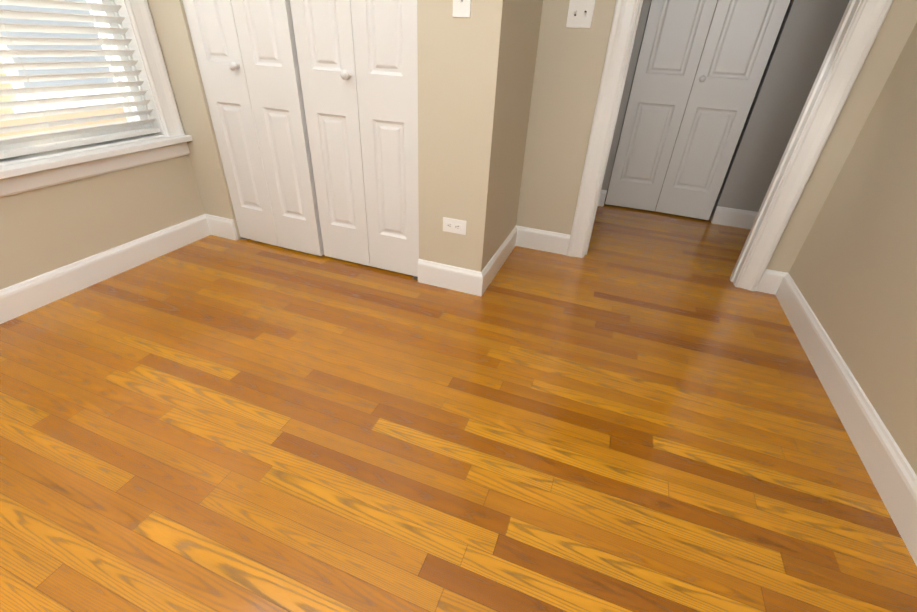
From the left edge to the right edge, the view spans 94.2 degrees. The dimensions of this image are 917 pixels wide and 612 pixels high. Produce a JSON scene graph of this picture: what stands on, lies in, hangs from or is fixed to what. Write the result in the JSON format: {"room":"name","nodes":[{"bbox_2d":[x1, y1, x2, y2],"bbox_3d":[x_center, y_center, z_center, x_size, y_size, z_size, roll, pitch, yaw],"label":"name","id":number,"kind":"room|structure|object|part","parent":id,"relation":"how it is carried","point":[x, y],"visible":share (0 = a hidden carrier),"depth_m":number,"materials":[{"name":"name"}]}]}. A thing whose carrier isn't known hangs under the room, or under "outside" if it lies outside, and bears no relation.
{"room":"empty bedroom","nodes":[
{"label":"empty bedroom","id":0,"kind":"room"},
{"bbox_2d":[0,155,204,289],"bbox_3d":[-1.972,-1.042,1.018,0.200,2.670,3.925,13,33,16],"label":"wall","id":1,"kind":"structure","parent":0,"point":[47,229],"depth_m":1.99,"materials":[{"name":"beige paint"}]},
{"bbox_2d":[0,0,189,197],"bbox_3d":[-1.766,-1.341,1.452,0.239,1.795,1.179,13,33,16],"label":"window","id":2,"kind":"structure","parent":1,"relation":"in","point":[136,30],"depth_m":1.90,"materials":[{"name":"white paint"}]},
{"bbox_3d":[-1.705,-1.344,1.423,0.064,1.549,0.967,13,33,16],"label":"window blind rail","id":3,"kind":"part","parent":2,"relation":"part of","materials":[{"name":"white plastic"}]},
{"bbox_3d":[-1.768,-1.344,1.451,0.107,1.583,0.971,13,33,16],"label":"window sashes","id":4,"kind":"part","parent":2,"relation":"part of","materials":[{"name":"white wood"}]},
{"bbox_3d":[-1.705,-0.591,1.876,0.018,0.080,1.178,13,33,16],"label":"window apron","id":5,"kind":"part","parent":2,"relation":"part of","materials":[{"name":"white wood"}]},
{"bbox_2d":[0,134,192,178],"bbox_3d":[-1.716,-0.639,1.839,0.136,0.040,1.202,13,33,16],"label":"window sill","id":6,"kind":"structure","parent":1,"relation":"attached to","point":[28,167],"depth_m":1.88,"materials":[{"name":"white paint"}]},
{"bbox_2d":[0,214,219,323],"bbox_3d":[-2.042,0.217,1.398,0.016,0.127,2.970,13,33,16],"label":"baseboard","id":7,"kind":"structure","parent":1,"relation":"attached to","point":[18,299],"depth_m":2.05,"materials":[{"name":"white paint"}]},
{"bbox_2d":[147,0,509,271],"bbox_3d":[-0.635,-1.408,1.712,1.745,2.670,0.100,13,33,16],"label":"wall","id":8,"kind":"structure","parent":0,"point":[461,63],"depth_m":1.86,"materials":[{"name":"beige paint"}]},
{"bbox_2d":[418,259,475,293],"bbox_3d":[-0.054,-0.146,2.142,0.328,0.127,0.016,13,33,16],"label":"baseboard","id":9,"kind":"structure","parent":8,"relation":"attached to","point":[450,277],"depth_m":2.14,"materials":[{"name":"white paint"}]},
{"bbox_2d":[443,217,465,234],"bbox_3d":[-0.020,-0.374,1.995,0.116,0.070,0.008,13,33,16],"label":"electrical outlet","id":10,"kind":"object","parent":8,"relation":"attached to","point":[456,226],"visible":1,"depth_m":1.99,"materials":[{"name":"white plastic"}]},
{"bbox_2d":[452,0,470,17],"bbox_3d":[0.010,-1.108,1.531,0.070,0.116,0.021,13,33,16],"label":"light switch","id":11,"kind":"object","parent":8,"relation":"attached to","point":[461,8],"visible":1,"depth_m":1.55,"materials":[{"name":"white plastic"}]},
{"bbox_2d":[0,186,916,611],"bbox_3d":[-0.028,0.078,1.963,4.100,0.060,5.800,13,33,16],"label":"floor","id":12,"kind":"structure","parent":0,"point":[632,410],"depth_m":1.33,"materials":[{"name":"brown wood"}]},
{"bbox_2d":[487,0,542,262],"bbox_3d":[0.255,-1.390,1.756,0.100,2.670,0.585,13,33,16],"label":"wall","id":13,"kind":"structure","parent":0,"point":[522,37],"depth_m":2.02,"materials":[{"name":"beige paint"}]},
{"bbox_2d":[472,226,519,295],"bbox_3d":[0.233,-0.271,2.366,0.016,0.127,0.701,13,33,16],"label":"baseboard","id":14,"kind":"structure","parent":13,"relation":"attached to","point":[484,278],"depth_m":2.27,"materials":[{"name":"white paint"}]},
{"bbox_2d":[516,0,916,272],"bbox_3d":[0.525,-1.525,1.995,3.700,2.670,0.120,13,33,16],"label":"wall","id":15,"kind":"structure","parent":0,"point":[569,64],"depth_m":2.12,"materials":[{"name":"beige paint"}]},
{"bbox_2d":[516,225,569,254],"bbox_3d":[0.520,-0.397,2.591,0.319,0.127,0.016,13,33,16],"label":"baseboard","id":16,"kind":"structure","parent":15,"relation":"attached to","point":[532,238],"depth_m":2.58,"materials":[{"name":"white paint"}]},
{"bbox_2d":[566,0,594,28],"bbox_3d":[0.570,-1.368,1.991,0.116,0.116,0.005,13,33,16],"label":"light switch","id":17,"kind":"object","parent":15,"relation":"attached to","point":[580,8],"visible":1,"depth_m":1.99,"materials":[{"name":"white plastic"}]},
{"bbox_2d":[567,0,893,290],"bbox_3d":[1.200,-1.135,1.930,1.012,2.136,0.168,13,33,16],"label":"door frame","id":18,"kind":"structure","parent":15,"relation":"attached to","point":[865,27],"depth_m":2.00,"materials":[{"name":"white paint"}]},
{"bbox_2d":[601,0,849,221],"bbox_3d":[1.323,-1.939,2.721,2.800,2.670,0.120,13,33,16],"label":"wall","id":19,"kind":"structure","parent":0,"point":[805,36],"depth_m":2.74,"materials":[{"name":"grey paint"}]},
{"bbox_2d":[598,190,606,206],"bbox_3d":[0.595,-0.983,3.535,1.210,0.127,0.016,13,33,16],"label":"baseboard","id":20,"kind":"structure","parent":19,"relation":"attached to","point":[602,197],"depth_m":3.36,"materials":[{"name":"white paint"}]},
{"bbox_2d":[605,0,789,219],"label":"hall door","id":21,"kind":"structure","parent":19,"relation":"in","point":[740,40],"depth_m":2.88,"materials":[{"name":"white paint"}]},
{"bbox_3d":[1.599,-1.490,2.791,0.039,0.039,0.051,13,33,16],"label":"hall door knobs","id":22,"kind":"part","parent":21,"relation":"part of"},
{"bbox_2d":[711,206,757,228],"bbox_3d":[2.173,-0.607,3.062,0.610,0.127,0.016,13,33,16],"label":"baseboard","id":23,"kind":"structure","parent":19,"relation":"attached to","point":[726,216],"depth_m":3.10,"materials":[{"name":"white paint"}]},
{"bbox_2d":[789,22,916,474],"bbox_3d":[1.165,-0.293,0.076,0.120,2.670,3.685,13,33,16],"label":"wall","id":24,"kind":"structure","parent":0,"point":[853,272],"depth_m":1.57,"materials":[{"name":"beige paint"}]},
{"bbox_2d":[768,271,916,565],"bbox_3d":[1.047,0.769,0.768,0.016,0.127,3.685,13,33,16],"label":"baseboard","id":25,"kind":"structure","parent":24,"relation":"attached to","point":[888,466],"depth_m":1.41,"materials":[{"name":"white paint"}]},
{"label":"outside","id":26,"kind":"structure","parent":0,"visible":0},
{"bbox_2d":[0,0,120,112],"bbox_3d":[-3.095,-2.327,3.124,0.050,1.580,0.920,13,33,16],"label":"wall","id":27,"kind":"structure","parent":26,"point":[54,82],"depth_m":3.32,"materials":[{"name":"white"}]},
{"bbox_3d":[-0.667,-2.014,1.333,1.196,0.023,0.061,13,33,16],"label":"track","id":28,"kind":"object","parent":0,"visible":0},
{"bbox_2d":[182,0,418,276],"bbox_3d":[-0.722,-1.134,1.856,1.188,2.018,0.094,13,33,16],"label":"closet door","id":29,"kind":"structure","parent":28,"relation":"hanging from","point":[319,155],"depth_m":2.01,"materials":[{"name":"white paint"}]},
{"bbox_3d":[-0.762,-1.053,1.900,0.641,0.039,0.058,13,33,16],"label":"closet door knobs","id":30,"kind":"part","parent":29,"relation":"part of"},
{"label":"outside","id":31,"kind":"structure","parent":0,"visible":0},
{"bbox_2d":[0,60,127,139],"bbox_3d":[-3.424,-3.044,1.902,0.200,13.000,12.000,13,33,16],"label":"brick wall","id":32,"kind":"structure","parent":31,"point":[35,119],"depth_m":3.36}
]}

